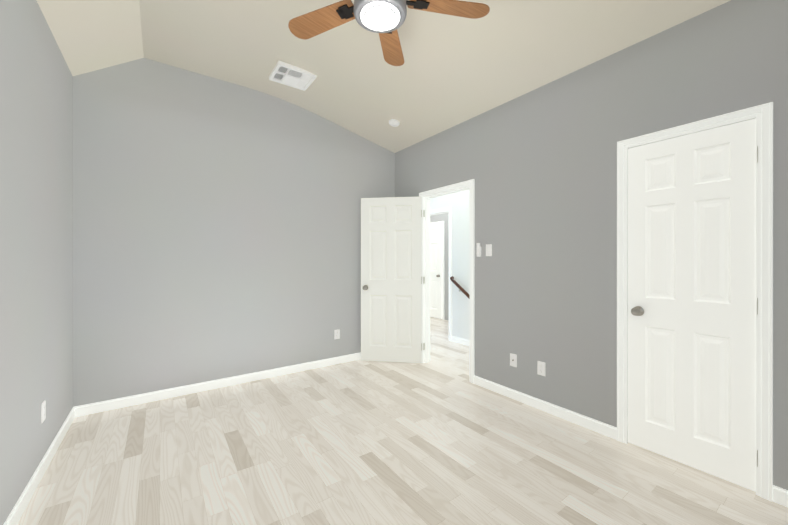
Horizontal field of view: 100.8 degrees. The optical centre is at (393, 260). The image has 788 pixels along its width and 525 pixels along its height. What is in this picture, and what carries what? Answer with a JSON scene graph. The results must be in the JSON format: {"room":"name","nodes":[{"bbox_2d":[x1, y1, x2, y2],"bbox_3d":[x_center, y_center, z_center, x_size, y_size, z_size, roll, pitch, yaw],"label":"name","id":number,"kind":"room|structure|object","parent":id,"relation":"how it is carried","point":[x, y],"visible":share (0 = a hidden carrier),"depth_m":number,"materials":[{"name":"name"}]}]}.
{"room":"empty bedroom","nodes":[
{"label":"empty bedroom","id":0,"kind":"room"},
{"bbox_2d":[0,0,72,524],"bbox_3d":[-1.424,-0.405,0.909,0.110,3.350,4.380,0,0,-36],"label":"wall","id":1,"kind":"structure","parent":0,"point":[36,223],"depth_m":1.80,"materials":[{"name":"grey paint"}]},
{"bbox_2d":[4,406,75,524],"bbox_3d":[-1.375,1.228,0.946,0.013,0.085,4.160,0,0,-36],"label":"baseboard","id":2,"kind":"structure","parent":1,"relation":"attached to","point":[13,518],"depth_m":1.84,"materials":[{"name":"white wood"}]},
{"bbox_2d":[41,400,45,422],"bbox_3d":[-2.104,0.909,1.961,0.008,0.115,0.070,0,0,-36],"label":"electrical outlet","id":3,"kind":"object","parent":1,"relation":"attached to","point":[43,411],"visible":1,"depth_m":1.95,"materials":[{"name":"white plastic"}]},
{"bbox_2d":[73,58,394,406],"bbox_3d":[-1.322,-0.407,3.609,3.200,3.350,0.110,0,0,-36],"label":"wall","id":4,"kind":"structure","parent":0,"point":[216,229],"depth_m":3.17,"materials":[{"name":"grey paint"}]},
{"bbox_2d":[76,352,360,416],"bbox_3d":[-1.274,1.225,3.569,3.170,0.085,0.013,0,0,-36],"label":"baseboard","id":5,"kind":"structure","parent":4,"relation":"attached to","point":[97,407],"depth_m":3.15,"materials":[{"name":"white wood"}]},
{"bbox_2d":[334,329,339,338],"bbox_3d":[-0.695,0.907,3.987,0.070,0.115,0.008,0,0,-36],"label":"electrical outlet","id":6,"kind":"object","parent":4,"relation":"attached to","point":[336,334],"visible":1,"depth_m":3.99,"materials":[{"name":"white plastic"}]},
{"bbox_2d":[37,0,730,152],"bbox_3d":[-0.079,-1.660,1.872,3.420,0.511,4.380,0,0,-36],"label":"ceiling","id":7,"kind":"structure","parent":0,"point":[452,71],"depth_m":2.57,"materials":[{"name":"beige paint"}]},
{"bbox_2d":[269,61,316,90],"bbox_3d":[-0.974,-1.764,3.138,0.360,0.030,0.320,0,0,-36],"label":"ceiling vent","id":8,"kind":"object","parent":7,"relation":"in","point":[287,74],"visible":0.98,"depth_m":3.12,"materials":[{"name":"white plastic"}]},
{"bbox_2d":[288,0,489,65],"bbox_3d":[-0.079,-1.575,1.831,1.262,0.412,1.253,0,0,-36],"label":"fan","id":9,"kind":"object","parent":7,"relation":"hanging from","point":[385,19],"visible":1,"depth_m":1.97,"materials":[{"name":"brown wood"}]},
{"bbox_2d":[389,119,399,126],"bbox_3d":[0.002,-1.560,3.714,0.125,0.054,0.128,0,0,-36],"label":"smoke detector","id":10,"kind":"object","parent":7,"relation":"attached to","point":[394,122],"visible":1,"depth_m":3.68,"materials":[{"name":"white plastic"}]},
{"bbox_2d":[17,317,787,524],"bbox_3d":[0.156,1.328,3.599,5.810,0.120,6.910,0,0,-36],"label":"floor","id":11,"kind":"structure","parent":0,"point":[438,438],"depth_m":2.03,"materials":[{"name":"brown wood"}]},
{"bbox_2d":[430,213,448,319],"bbox_3d":[1.274,-0.106,6.742,0.110,2.740,2.900,0,0,-36],"label":"wall","id":12,"kind":"structure","parent":0,"point":[444,217],"depth_m":6.87,"materials":[{"name":"grey paint"}]},
{"bbox_2d":[430,224,441,318],"bbox_3d":[0.770,0.237,7.255,0.102,2.030,0.760,0,0,-36],"label":"door","id":13,"kind":"structure","parent":12,"relation":"in","point":[435,270],"depth_m":7.08,"materials":[{"name":"white wood"}]},
{"bbox_2d":[430,221,443,319],"bbox_3d":[0.808,0.214,7.282,0.018,2.100,0.876,0,0,-36],"label":"door frame","id":14,"kind":"structure","parent":12,"relation":"attached to","point":[438,222],"depth_m":6.96,"materials":[{"name":"white wood"}]},
{"bbox_2d":[430,189,469,339],"bbox_3d":[0.872,-0.104,5.242,0.110,2.740,4.870,0,0,-36],"label":"wall","id":15,"kind":"structure","parent":0,"point":[458,203],"depth_m":4.94,"materials":[{"name":"white paint"}]},
{"bbox_2d":[430,207,451,340],"bbox_3d":[0.642,0.216,5.453,0.018,2.100,0.870,0,0,-36],"label":"trim","id":16,"kind":"structure","parent":15,"relation":"attached to","point":[449,209],"depth_m":5.10,"materials":[{"name":"white wood"}]},
{"bbox_2d":[450,276,469,298],"bbox_3d":[1.151,0.584,4.674,0.099,0.669,0.951,0,0,-36],"label":"handrail","id":17,"kind":"object","parent":15,"relation":"attached to","point":[459,286],"visible":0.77,"depth_m":4.85,"materials":[{"name":"brown wood"}]},
{"bbox_2d":[451,336,468,345],"bbox_3d":[1.549,1.225,4.194,0.013,0.085,2.235,0,0,-36],"label":"baseboard","id":18,"kind":"structure","parent":15,"relation":"attached to","point":[455,339],"depth_m":4.94,"materials":[{"name":"white wood"}]},
{"bbox_2d":[395,0,787,489],"bbox_3d":[1.266,-0.407,2.837,0.110,3.350,4.380,0,0,-36],"label":"wall","id":19,"kind":"structure","parent":0,"point":[539,165],"depth_m":2.50,"materials":[{"name":"grey paint"}]},
{"bbox_2d":[361,196,421,362],"bbox_3d":[-0.043,0.240,4.051,0.599,2.030,0.566,0,0,-36],"label":"entry door","id":20,"kind":"structure","parent":19,"relation":"in","point":[391,279],"depth_m":4.03,"materials":[{"name":"white wood"}]},
{"bbox_2d":[423,210,424,349],"bbox_3d":[0.370,0.247,4.027,0.034,1.730,0.002,0,0,-36],"label":"entry jamb hinges","id":21,"kind":"object","parent":19,"relation":"attached to","point":[424,280],"visible":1,"depth_m":4.03,"materials":[{"name":"white paint"}]},
{"bbox_2d":[419,179,474,383],"bbox_3d":[0.620,0.235,3.740,0.110,2.065,0.800,0,0,-36],"label":"door frame","id":22,"kind":"structure","parent":19,"relation":"attached to","point":[426,275],"depth_m":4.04,"materials":[{"name":"white wood"}]},
{"bbox_2d":[477,243,480,256],"bbox_3d":[0.856,-0.103,3.293,0.026,0.138,0.048,0,0,-36],"label":"switch","id":23,"kind":"object","parent":19,"relation":"attached to","point":[478,250],"visible":0.98,"depth_m":3.28,"materials":[{"name":"white plastic"}]},
{"bbox_2d":[486,244,491,255],"bbox_3d":[0.927,-0.097,3.203,0.016,0.117,0.072,0,0,-36],"label":"toggle light switch","id":24,"kind":"object","parent":19,"relation":"attached to","point":[488,249],"visible":1,"depth_m":3.20,"materials":[{"name":"white plastic"}]},
{"bbox_2d":[510,353,516,366],"bbox_3d":[1.087,0.915,2.980,0.016,0.115,0.070,0,0,-36],"label":"outlet","id":25,"kind":"object","parent":19,"relation":"attached to","point":[513,360],"visible":1,"depth_m":2.98,"materials":[{"name":"white plastic"}]},
{"bbox_2d":[537,361,544,375],"bbox_3d":[1.248,0.918,2.763,0.008,0.115,0.070,0,0,-36],"label":"electrical outlet","id":26,"kind":"object","parent":19,"relation":"attached to","point":[540,368],"visible":1,"depth_m":2.76,"materials":[{"name":"white plastic"}]},
{"bbox_2d":[474,375,616,439],"bbox_3d":[1.199,1.226,2.826,0.013,0.085,1.292,0,0,-36],"label":"baseboard","id":27,"kind":"structure","parent":19,"relation":"attached to","point":[605,429],"depth_m":2.68,"materials":[{"name":"white wood"}]},
{"bbox_2d":[628,118,754,148],"bbox_3d":[1.835,0.237,2.044,0.110,2.065,0.648,0,0,-36],"label":"door frame","id":28,"kind":"structure","parent":19,"relation":"attached to","point":[695,132],"depth_m":1.96,"materials":[{"name":"white wood"}]},
{"bbox_2d":[628,118,757,491],"bbox_3d":[1.783,0.244,1.999,0.102,2.030,0.610,0,0,-36],"label":"closet door","id":29,"kind":"structure","parent":19,"relation":"in","point":[692,300],"depth_m":1.98,"materials":[{"name":"white wood"}]},
{"bbox_2d":[617,102,772,501],"bbox_3d":[1.783,0.219,2.007,0.018,2.100,0.718,0,0,-36],"label":"trim","id":30,"kind":"structure","parent":19,"relation":"attached to","point":[762,114],"depth_m":1.75,"materials":[{"name":"white wood"}]},
{"bbox_2d":[773,485,787,506],"bbox_3d":[2.202,1.227,1.426,0.013,0.085,0.715,0,0,-36],"label":"baseboard","id":31,"kind":"structure","parent":19,"relation":"attached to","point":[780,496],"depth_m":1.69,"materials":[{"name":"white wood"}]}
]}

